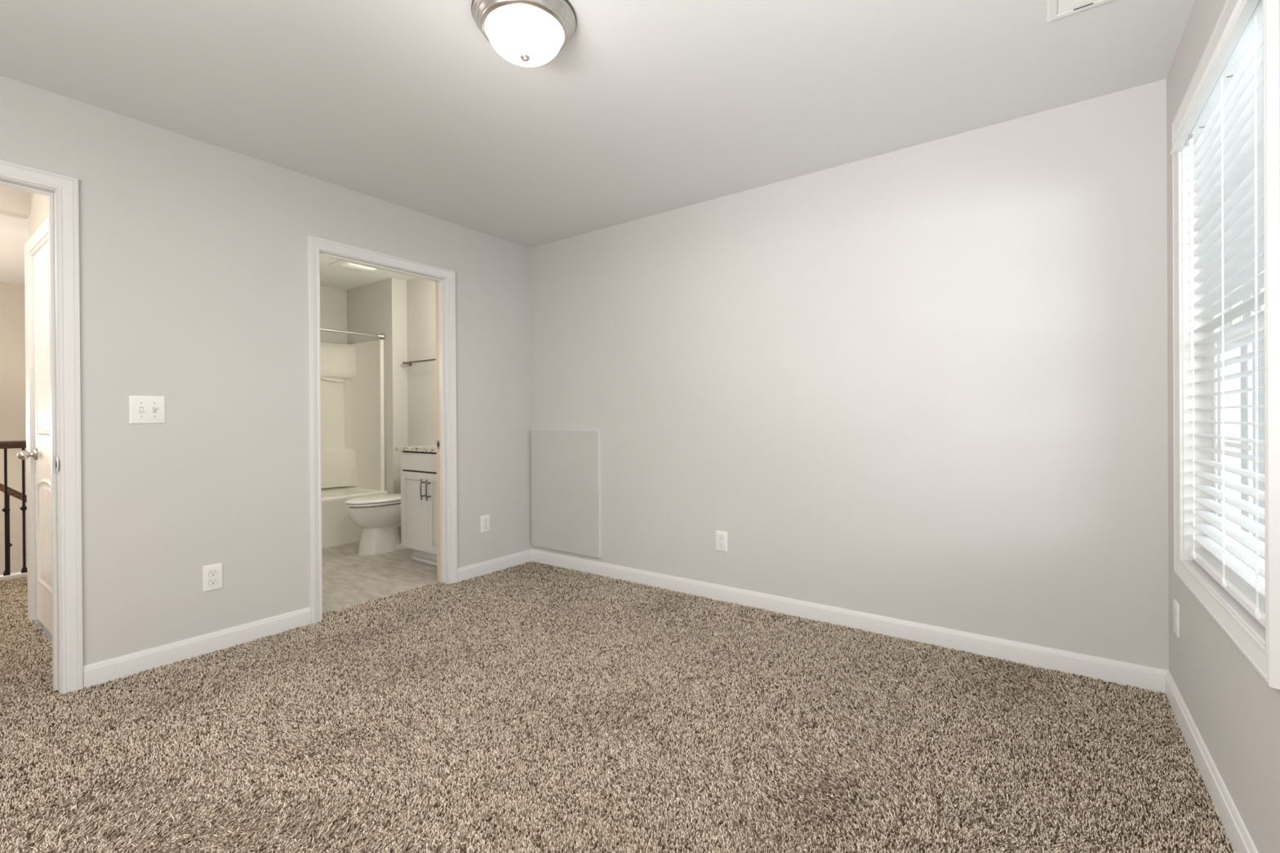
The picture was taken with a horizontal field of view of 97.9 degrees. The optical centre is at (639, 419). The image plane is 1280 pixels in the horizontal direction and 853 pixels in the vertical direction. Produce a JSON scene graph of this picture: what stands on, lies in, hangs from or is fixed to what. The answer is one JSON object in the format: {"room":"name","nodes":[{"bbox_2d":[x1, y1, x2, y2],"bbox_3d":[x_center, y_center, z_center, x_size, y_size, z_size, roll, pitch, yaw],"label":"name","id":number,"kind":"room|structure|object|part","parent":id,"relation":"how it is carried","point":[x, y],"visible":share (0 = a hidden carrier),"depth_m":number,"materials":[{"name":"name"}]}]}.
{"room":"empty bedroom","nodes":[
{"label":"empty bedroom","id":0,"kind":"room"},
{"bbox_2d":[0,282,27,575],"bbox_3d":[-6.366,1.263,5.027,0.120,5.140,6.600,0,0,36],"label":"wall","id":1,"kind":"structure","parent":0,"point":[12,302],"depth_m":5.37,"materials":[{"name":"paint"}]},
{"bbox_2d":[0,186,30,219],"bbox_3d":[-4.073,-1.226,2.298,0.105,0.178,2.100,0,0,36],"label":"ceiling","id":2,"kind":"structure","parent":0,"point":[13,202],"depth_m":3.08,"materials":[{"name":"paint"}]},
{"bbox_2d":[28,192,48,622],"bbox_3d":[-2.900,-0.094,2.815,1.270,2.460,0.100,0,0,36],"label":"wall","id":3,"kind":"structure","parent":0,"point":[38,203],"depth_m":2.99,"materials":[{"name":"paint"}]},
{"bbox_2d":[17,233,52,635],"bbox_3d":[-3.075,0.095,2.903,0.776,2.045,0.165,0,0,36],"label":"door","id":4,"kind":"structure","parent":3,"relation":"in","point":[40,454],"depth_m":2.99,"materials":[{"name":"white paint"}]},
{"bbox_3d":[-3.365,0.194,3.043,0.051,0.051,0.049,0,0,36],"label":"knob","id":5,"kind":"part","parent":4,"relation":"part of","materials":[{"name":"silver metal"}]},
{"bbox_3d":[-3.087,-0.363,2.890,0.530,0.890,0.010,0,0,36],"label":"panel moulding","id":6,"kind":"part","parent":4,"relation":"part of","materials":[{"name":"white paint"}]},
{"bbox_3d":[-3.081,0.601,2.893,0.530,0.583,0.010,0,0,36],"label":"panel moulding","id":7,"kind":"part","parent":4,"relation":"part of","materials":[{"name":"white paint"}]},
{"bbox_2d":[24,217,48,620],"bbox_3d":[-3.091,0.067,2.882,0.879,2.110,0.018,0,0,36],"label":"door frame","id":8,"kind":"structure","parent":3,"relation":"attached to","point":[42,232],"depth_m":3.12,"materials":[{"name":"white paint"}]},
{"bbox_2d":[41,624,52,641],"bbox_3d":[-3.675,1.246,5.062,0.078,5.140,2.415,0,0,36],"label":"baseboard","id":9,"kind":"structure","parent":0,"point":[46,631],"depth_m":4.08,"materials":[{"name":"paint"}]},
{"bbox_2d":[36,622,42,627],"bbox_3d":[-5.079,1.340,3.138,0.020,0.380,2.350,0,0,36],"label":"trim","id":10,"kind":"structure","parent":9,"relation":"attached to","point":[40,624],"depth_m":4.07,"materials":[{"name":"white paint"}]},
{"bbox_2d":[0,75,531,666],"bbox_3d":[-2.265,-0.097,2.510,0.115,2.460,4.650,0,0,36],"label":"wall","id":11,"kind":"structure","parent":0,"point":[193,252],"depth_m":2.70,"materials":[{"name":"beige paint"}]},
{"bbox_2d":[0,159,83,694],"bbox_3d":[-2.649,0.070,1.965,0.135,2.133,0.950,0,0,36],"label":"door frame","id":12,"kind":"structure","parent":11,"relation":"attached to","point":[67,187],"depth_m":2.29,"materials":[{"name":"white paint"}]},
{"bbox_3d":[-2.380,0.184,2.275,0.054,0.070,0.002,0,0,36],"label":"strike plate","id":13,"kind":"part","parent":12,"relation":"part of","materials":[{"name":"silver metal"}]},
{"bbox_2d":[128,395,165,423],"bbox_3d":[-2.198,-0.043,2.490,0.018,0.124,0.124,0,0,36],"label":"light switch","id":14,"kind":"object","parent":11,"relation":"attached to","point":[142,409],"visible":1,"depth_m":2.49,"materials":[{"name":"white plastic"}]},
{"bbox_2d":[83,607,311,688],"bbox_3d":[-2.058,1.075,2.679,0.014,0.097,0.888,0,0,36],"label":"baseboard","id":15,"kind":"structure","parent":11,"relation":"attached to","point":[95,673],"depth_m":2.60,"materials":[{"name":"white paint"}]},
{"bbox_2d":[202,563,222,592],"bbox_3d":[-2.058,0.762,2.686,0.007,0.124,0.079,0,0,36],"label":"outlet","id":16,"kind":"object","parent":11,"relation":"attached to","point":[212,575],"visible":1,"depth_m":2.68,"materials":[{"name":"white plastic"}]},
{"bbox_2d":[208,578,217,585],"bbox_3d":[-2.056,0.782,2.684,0.002,0.027,0.035,0,0,36],"label":"socket","id":17,"kind":"object","parent":16,"relation":"attached to","point":[211,581],"depth_m":2.68,"materials":[{"name":"grey plastic"}]},
{"bbox_2d":[208,569,217,576],"bbox_3d":[-2.057,0.741,2.684,0.002,0.027,0.035,0,0,36],"label":"socket","id":18,"kind":"object","parent":16,"relation":"attached to","point":[211,572],"depth_m":2.68,"materials":[{"name":"grey plastic"}]},
{"bbox_2d":[306,235,457,623],"bbox_3d":[-1.575,0.059,3.449,0.136,2.133,0.938,0,0,36],"label":"door frame","id":19,"kind":"structure","parent":11,"relation":"attached to","point":[314,244],"depth_m":3.61,"materials":[{"name":"white paint"}]},
{"bbox_3d":[-1.372,0.170,3.796,0.038,0.057,0.003,0,0,36],"label":"strike plate","id":20,"kind":"part","parent":19,"relation":"part of","materials":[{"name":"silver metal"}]},
{"bbox_2d":[480,514,489,533],"bbox_3d":[-1.108,0.749,3.998,0.007,0.124,0.079,0,0,36],"label":"outlet","id":21,"kind":"object","parent":11,"relation":"attached to","point":[485,519],"visible":1,"depth_m":3.99,"materials":[{"name":"white plastic"}]},
{"bbox_2d":[457,549,531,582],"bbox_3d":[-1.045,1.065,4.078,0.014,0.097,0.691,0,0,36],"label":"baseboard","id":22,"kind":"structure","parent":11,"relation":"attached to","point":[489,566],"depth_m":4.04,"materials":[{"name":"white paint"}]},
{"bbox_2d":[320,285,346,343],"bbox_3d":[-3.639,-0.094,4.956,0.110,2.460,2.300,0,0,36],"label":"wall","id":23,"kind":"structure","parent":0,"point":[333,301],"depth_m":5.62,"materials":[{"name":"beige paint"}]},
{"bbox_2d":[346,277,408,536],"bbox_3d":[-2.622,-0.102,5.546,0.845,2.460,0.150,0,0,36],"label":"wall","id":24,"kind":"structure","parent":0,"point":[380,307],"depth_m":5.31,"materials":[{"name":"beige paint"}]},
{"bbox_2d":[0,0,1195,289],"bbox_3d":[-2.905,-1.373,2.501,8.710,0.100,6.600,0,0,36],"label":"ceiling","id":25,"kind":"structure","parent":0,"point":[649,108],"depth_m":2.23,"materials":[{"name":"paint"}]},
{"bbox_2d":[329,260,377,272],"bbox_3d":[-2.455,-1.312,4.805,0.295,0.040,0.310,0,0,36],"label":"ceiling light fixture","id":26,"kind":"object","parent":25,"relation":"attached to","point":[339,264],"visible":0.67,"depth_m":4.74,"materials":[{"name":"white plastic"}]},
{"bbox_2d":[471,0,576,66],"bbox_3d":[-0.382,-1.266,1.854,0.342,0.144,0.342,0,0,36],"label":"ceiling light","id":27,"kind":"object","parent":25,"relation":"attached to","point":[524,33],"visible":1,"depth_m":1.78,"materials":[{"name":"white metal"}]},
{"bbox_3d":[-0.382,-1.249,1.854,0.252,0.088,0.252,0,0,36],"label":"lamp shade","id":28,"kind":"part","parent":27,"relation":"part of","materials":[{"name":"white glass"}]},
{"bbox_2d":[1046,0,1111,22],"bbox_3d":[1.429,-1.345,1.691,0.312,0.009,0.263,0,0,36],"label":"ceiling vent","id":29,"kind":"object","parent":25,"relation":"in","point":[1055,9],"visible":1,"depth_m":1.81,"materials":[{"name":"white plastic"}]},
{"bbox_2d":[0,536,1235,852],"bbox_3d":[-1.818,1.125,2.204,6.359,0.032,4.666,0,0,36],"label":"floor","id":30,"kind":"structure","parent":0,"point":[530,707],"depth_m":1.93,"materials":[{"name":"carpet"}]},
{"bbox_2d":[0,572,27,581],"bbox_3d":[-5.068,1.129,3.129,0.080,0.042,2.350,0,0,36],"label":"trim","id":31,"kind":"structure","parent":30,"relation":"on","point":[14,575],"depth_m":3.95,"materials":[{"name":"white paint"}]},
{"bbox_2d":[0,440,27,576],"bbox_3d":[-5.074,0.633,3.132,0.064,0.950,2.335,0,0,36],"label":"stair railing","id":32,"kind":"object","parent":31,"relation":"on","point":[5,445],"visible":0.87,"depth_m":3.94,"materials":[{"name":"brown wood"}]},
{"bbox_3d":[-5.077,0.185,3.131,0.064,0.054,2.335,0,0,36],"label":"handrail","id":33,"kind":"part","parent":32,"relation":"part of","materials":[{"name":"brown wood"}]},
{"bbox_2d":[320,339,387,547],"bbox_3d":[-3.127,0.182,4.936,0.760,1.876,1.642,0,0,36],"label":"bathtub","id":34,"kind":"object","parent":30,"relation":"on","point":[353,455],"visible":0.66,"depth_m":5.48,"materials":[{"name":"white plastic"}]},
{"bbox_3d":[-3.189,-0.034,4.980,0.610,1.439,1.642,0,0,36],"label":"panel","id":35,"kind":"part","parent":34,"relation":"part of","materials":[{"name":"white plastic"}]},
{"bbox_2d":[321,486,387,547],"bbox_3d":[-3.149,0.903,4.892,0.748,0.435,1.536,0,0,36],"label":"tub","id":36,"kind":"object","parent":34,"relation":"in","point":[338,528],"depth_m":4.98,"materials":[{"name":"white"}]},
{"bbox_3d":[-2.729,-0.039,5.469,0.662,1.441,0.098,0,0,36],"label":"panel","id":37,"kind":"part","parent":34,"relation":"part of","materials":[{"name":"white plastic"}]},
{"bbox_2d":[345,457,406,555],"bbox_3d":[-2.150,0.721,4.824,0.376,0.782,0.764,0,0,36],"label":"toilet","id":38,"kind":"object","parent":30,"relation":"on","point":[379,516],"visible":0.61,"depth_m":4.61,"materials":[{"name":"white ceramic"}]},
{"bbox_3d":[-2.207,0.696,4.745,0.368,0.019,0.560,0,0,36],"label":"seat","id":39,"kind":"part","parent":38,"relation":"part of","materials":[{"name":"white ceramic"}]},
{"bbox_3d":[-2.206,0.669,4.747,0.376,0.026,0.574,0,0,36],"label":"lid","id":40,"kind":"part","parent":38,"relation":"part of","materials":[{"name":"white ceramic"}]},
{"bbox_3d":[-2.169,0.913,4.797,0.356,0.398,0.665,0,0,36],"label":"bowl","id":41,"kind":"part","parent":38,"relation":"part of","materials":[{"name":"white ceramic"}]},
{"bbox_2d":[400,450,437,565],"bbox_3d":[-1.425,0.675,4.381,0.715,0.868,0.638,0,0,36],"label":"vanity cabinet","id":42,"kind":"object","parent":30,"relation":"on","point":[419,473],"visible":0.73,"depth_m":4.24,"materials":[{"name":"grey paint"}]},
{"bbox_3d":[-1.724,0.698,4.270,0.354,0.590,0.020,0,0,36],"label":"door","id":43,"kind":"part","parent":42,"relation":"part of","materials":[{"name":"grey paint"}]},
{"bbox_3d":[-1.722,0.698,4.274,0.246,0.482,0.008,0,0,36],"label":"panel","id":44,"kind":"part","parent":42,"relation":"part of","materials":[{"name":"grey paint"}]},
{"bbox_2d":[395,444,436,452],"bbox_3d":[-1.432,0.225,4.394,0.746,0.030,0.620,0,0,36],"label":"countertop","id":45,"kind":"structure","parent":42,"relation":"on","point":[427,448],"depth_m":4.24,"materials":[{"name":"stone"}]},
{"bbox_3d":[-1.583,0.321,4.165,0.710,0.134,0.020,0,0,36],"label":"drawer","id":46,"kind":"part","parent":42,"relation":"part of","materials":[{"name":"grey paint"}]},
{"bbox_3d":[-1.621,0.521,4.155,0.011,0.157,0.043,0,0,36],"label":"handle","id":47,"kind":"part","parent":42,"relation":"part of","materials":[{"name":"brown metal"}]},
{"bbox_3d":[-1.526,1.097,4.221,0.695,0.026,0.023,0,0,36],"label":"shoe moulding","id":48,"kind":"part","parent":42,"relation":"part of","materials":[{"name":"white paint"}]},
{"bbox_3d":[-1.566,0.520,4.115,0.011,0.157,0.043,0,0,36],"label":"handle","id":49,"kind":"part","parent":42,"relation":"part of","materials":[{"name":"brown metal"}]},
{"bbox_3d":[-1.436,0.697,4.061,0.352,0.590,0.020,0,0,36],"label":"door","id":50,"kind":"part","parent":42,"relation":"part of","materials":[{"name":"grey paint"}]},
{"bbox_3d":[-1.433,0.697,4.065,0.244,0.482,0.008,0,0,36],"label":"panel","id":51,"kind":"part","parent":42,"relation":"part of","materials":[{"name":"grey paint"}]},
{"bbox_2d":[406,79,1168,670],"bbox_3d":[-0.400,-0.113,4.101,6.540,2.460,0.115,0,0,36],"label":"wall","id":52,"kind":"structure","parent":0,"point":[926,383],"depth_m":2.79,"materials":[{"name":"beige paint"}]},
{"bbox_2d":[402,358,435,365],"bbox_3d":[-1.972,-0.536,5.117,0.649,0.048,0.078,0,0,36],"label":"towel bar","id":53,"kind":"object","parent":52,"relation":"attached to","point":[410,362],"visible":0.54,"depth_m":5.15,"materials":[{"name":"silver metal"}]},
{"bbox_2d":[531,430,600,557],"bbox_3d":[-0.559,0.530,4.135,0.680,0.896,0.021,0,0,36],"label":"access panel","id":54,"kind":"object","parent":52,"relation":"attached to","point":[566,464],"visible":1,"depth_m":4.11,"materials":[{"name":"beige paint"}]},
{"bbox_2d":[715,530,727,552],"bbox_3d":[0.494,0.740,3.383,0.079,0.124,0.007,0,0,36],"label":"outlet","id":55,"kind":"object","parent":52,"relation":"attached to","point":[721,536],"visible":1,"depth_m":3.38,"materials":[{"name":"white plastic"}]},
{"bbox_2d":[718,542,724,547],"bbox_3d":[0.493,0.761,3.381,0.035,0.027,0.002,0,0,36],"label":"socket","id":56,"kind":"object","parent":55,"relation":"attached to","point":[720,544],"depth_m":3.38,"materials":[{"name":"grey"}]},
{"bbox_2d":[718,535,724,540],"bbox_3d":[0.493,0.720,3.381,0.035,0.027,0.002,0,0,36],"label":"socket","id":57,"kind":"object","parent":55,"relation":"attached to","point":[720,537],"depth_m":3.38,"materials":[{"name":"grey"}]},
{"bbox_2d":[531,549,1168,693],"bbox_3d":[0.627,1.056,3.286,3.650,0.097,0.014,0,0,36],"label":"baseboard","id":58,"kind":"structure","parent":52,"relation":"attached to","point":[1108,670],"depth_m":2.80,"materials":[{"name":"white paint"}]},
{"bbox_2d":[1166,0,1279,852],"bbox_3d":[0.794,-0.112,0.294,0.140,2.460,4.650,0,0,36],"label":"wall","id":59,"kind":"structure","parent":0,"point":[1235,713],"depth_m":1.59,"materials":[{"name":"beige paint"}]},
{"bbox_2d":[1173,599,1179,638],"bbox_3d":[2.001,0.741,2.080,0.007,0.124,0.079,0,0,36],"label":"outlet","id":60,"kind":"object","parent":59,"relation":"attached to","point":[1175,605],"visible":1,"depth_m":2.06,"materials":[{"name":"white plastic"}]},
{"bbox_2d":[1164,670,1258,852],"bbox_3d":[0.768,1.062,0.382,0.014,0.097,4.550,0,0,36],"label":"baseboard","id":61,"kind":"structure","parent":59,"relation":"attached to","point":[1238,836],"depth_m":1.62,"materials":[{"name":"white paint"}]},
{"bbox_2d":[1172,0,1279,689],"bbox_3d":[1.696,-0.259,1.560,0.153,1.645,1.064,0,0,36],"label":"window","id":62,"kind":"structure","parent":59,"relation":"in","point":[1260,645],"depth_m":1.73,"materials":[{"name":"white paint"}]},
{"bbox_2d":[1170,0,1265,627],"bbox_3d":[1.666,-0.265,1.587,0.096,1.494,0.948,0,0,36],"label":"window blind","id":63,"kind":"object","parent":62,"relation":"attached to","point":[1224,117],"visible":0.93,"depth_m":1.57,"materials":[{"name":"white plastic"}]},
{"bbox_3d":[1.874,-0.249,1.889,0.001,1.430,0.002,0,0,36],"label":"lift cord","id":64,"kind":"part","parent":63,"relation":"part of","materials":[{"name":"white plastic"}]},
{"bbox_3d":[1.871,-0.249,1.883,0.002,1.430,0.002,0,0,36],"label":"ladder cord","id":65,"kind":"part","parent":63,"relation":"part of","materials":[{"name":"white fabric"}]},
{"bbox_3d":[1.915,-0.250,1.851,0.002,1.430,0.002,0,0,-24],"label":"ladder cord","id":66,"kind":"part","parent":63,"relation":"part of","materials":[{"name":"white fabric"}]},
{"bbox_3d":[1.648,-0.247,1.577,0.001,1.430,0.002,0,0,36],"label":"lift cord","id":67,"kind":"part","parent":63,"relation":"part of","materials":[{"name":"white fabric"}]},
{"bbox_3d":[1.645,-0.247,1.571,0.002,1.430,0.002,0,0,-24],"label":"ladder cord","id":68,"kind":"part","parent":63,"relation":"part of","materials":[{"name":"white fabric"}]},
{"bbox_3d":[1.686,0.468,1.574,0.052,0.027,0.910,0,0,36],"label":"rail","id":69,"kind":"part","parent":63,"relation":"part of","materials":[{"name":"white plastic"}]},
{"bbox_3d":[1.689,-0.247,1.540,0.002,1.430,0.002,0,0,-24],"label":"ladder cord","id":70,"kind":"part","parent":63,"relation":"part of","materials":[{"name":"white fabric"}]},
{"bbox_3d":[1.469,-0.245,1.330,0.001,1.430,0.002,0,0,36],"label":"lift cord","id":71,"kind":"part","parent":63,"relation":"part of","materials":[{"name":"white fabric"}]},
{"bbox_3d":[1.467,-0.245,1.324,0.002,1.430,0.002,0,0,6],"label":"ladder cord","id":72,"kind":"part","parent":63,"relation":"part of","materials":[{"name":"white fabric"}]},
{"bbox_3d":[1.733,-0.259,1.534,0.063,1.513,0.932,0,0,36],"label":"frame","id":73,"kind":"part","parent":62,"relation":"part of","materials":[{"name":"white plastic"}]},
{"bbox_3d":[1.744,-0.615,1.523,0.024,0.741,0.872,0,0,36],"label":"sash","id":74,"kind":"part","parent":62,"relation":"part of","materials":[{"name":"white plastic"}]},
{"bbox_3d":[1.726,0.090,1.541,0.026,0.745,0.872,0,0,36],"label":"sash","id":75,"kind":"part","parent":62,"relation":"part of","materials":[{"name":"white plastic"}]},
{"bbox_3d":[-5.196,3.876,4.732,2.100,0.100,4.765,0,0,36],"label":"floor","id":76,"kind":"structure","parent":0,"visible":0},
{"bbox_2d":[0,483,41,628],"bbox_3d":[-5.170,1.135,4.530,0.080,4.092,3.600,0,0,36],"label":"stair railing","id":77,"kind":"object","parent":76,"relation":"on","point":[11,491],"visible":0.09,"depth_m":4.55,"materials":[{"name":"brown wood"}]},
{"bbox_3d":[-5.174,0.560,4.529,0.064,2.942,3.600,0,0,36],"label":"handrail","id":78,"kind":"part","parent":77,"relation":"part of","materials":[{"name":"brown wood"}]},
{"bbox_3d":[-2.958,-0.096,3.728,2.435,2.460,0.110,0,0,36],"label":"wall","id":79,"kind":"structure","parent":0,"visible":0},
{"bbox_2d":[320,327,384,339],"bbox_3d":[-2.910,-0.788,4.706,0.062,0.062,1.540,0,0,36],"label":"shower rod","id":80,"kind":"object","parent":79,"relation":"attached to","point":[381,336],"visible":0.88,"depth_m":5.10,"materials":[{"name":"silver metal"}]}
]}

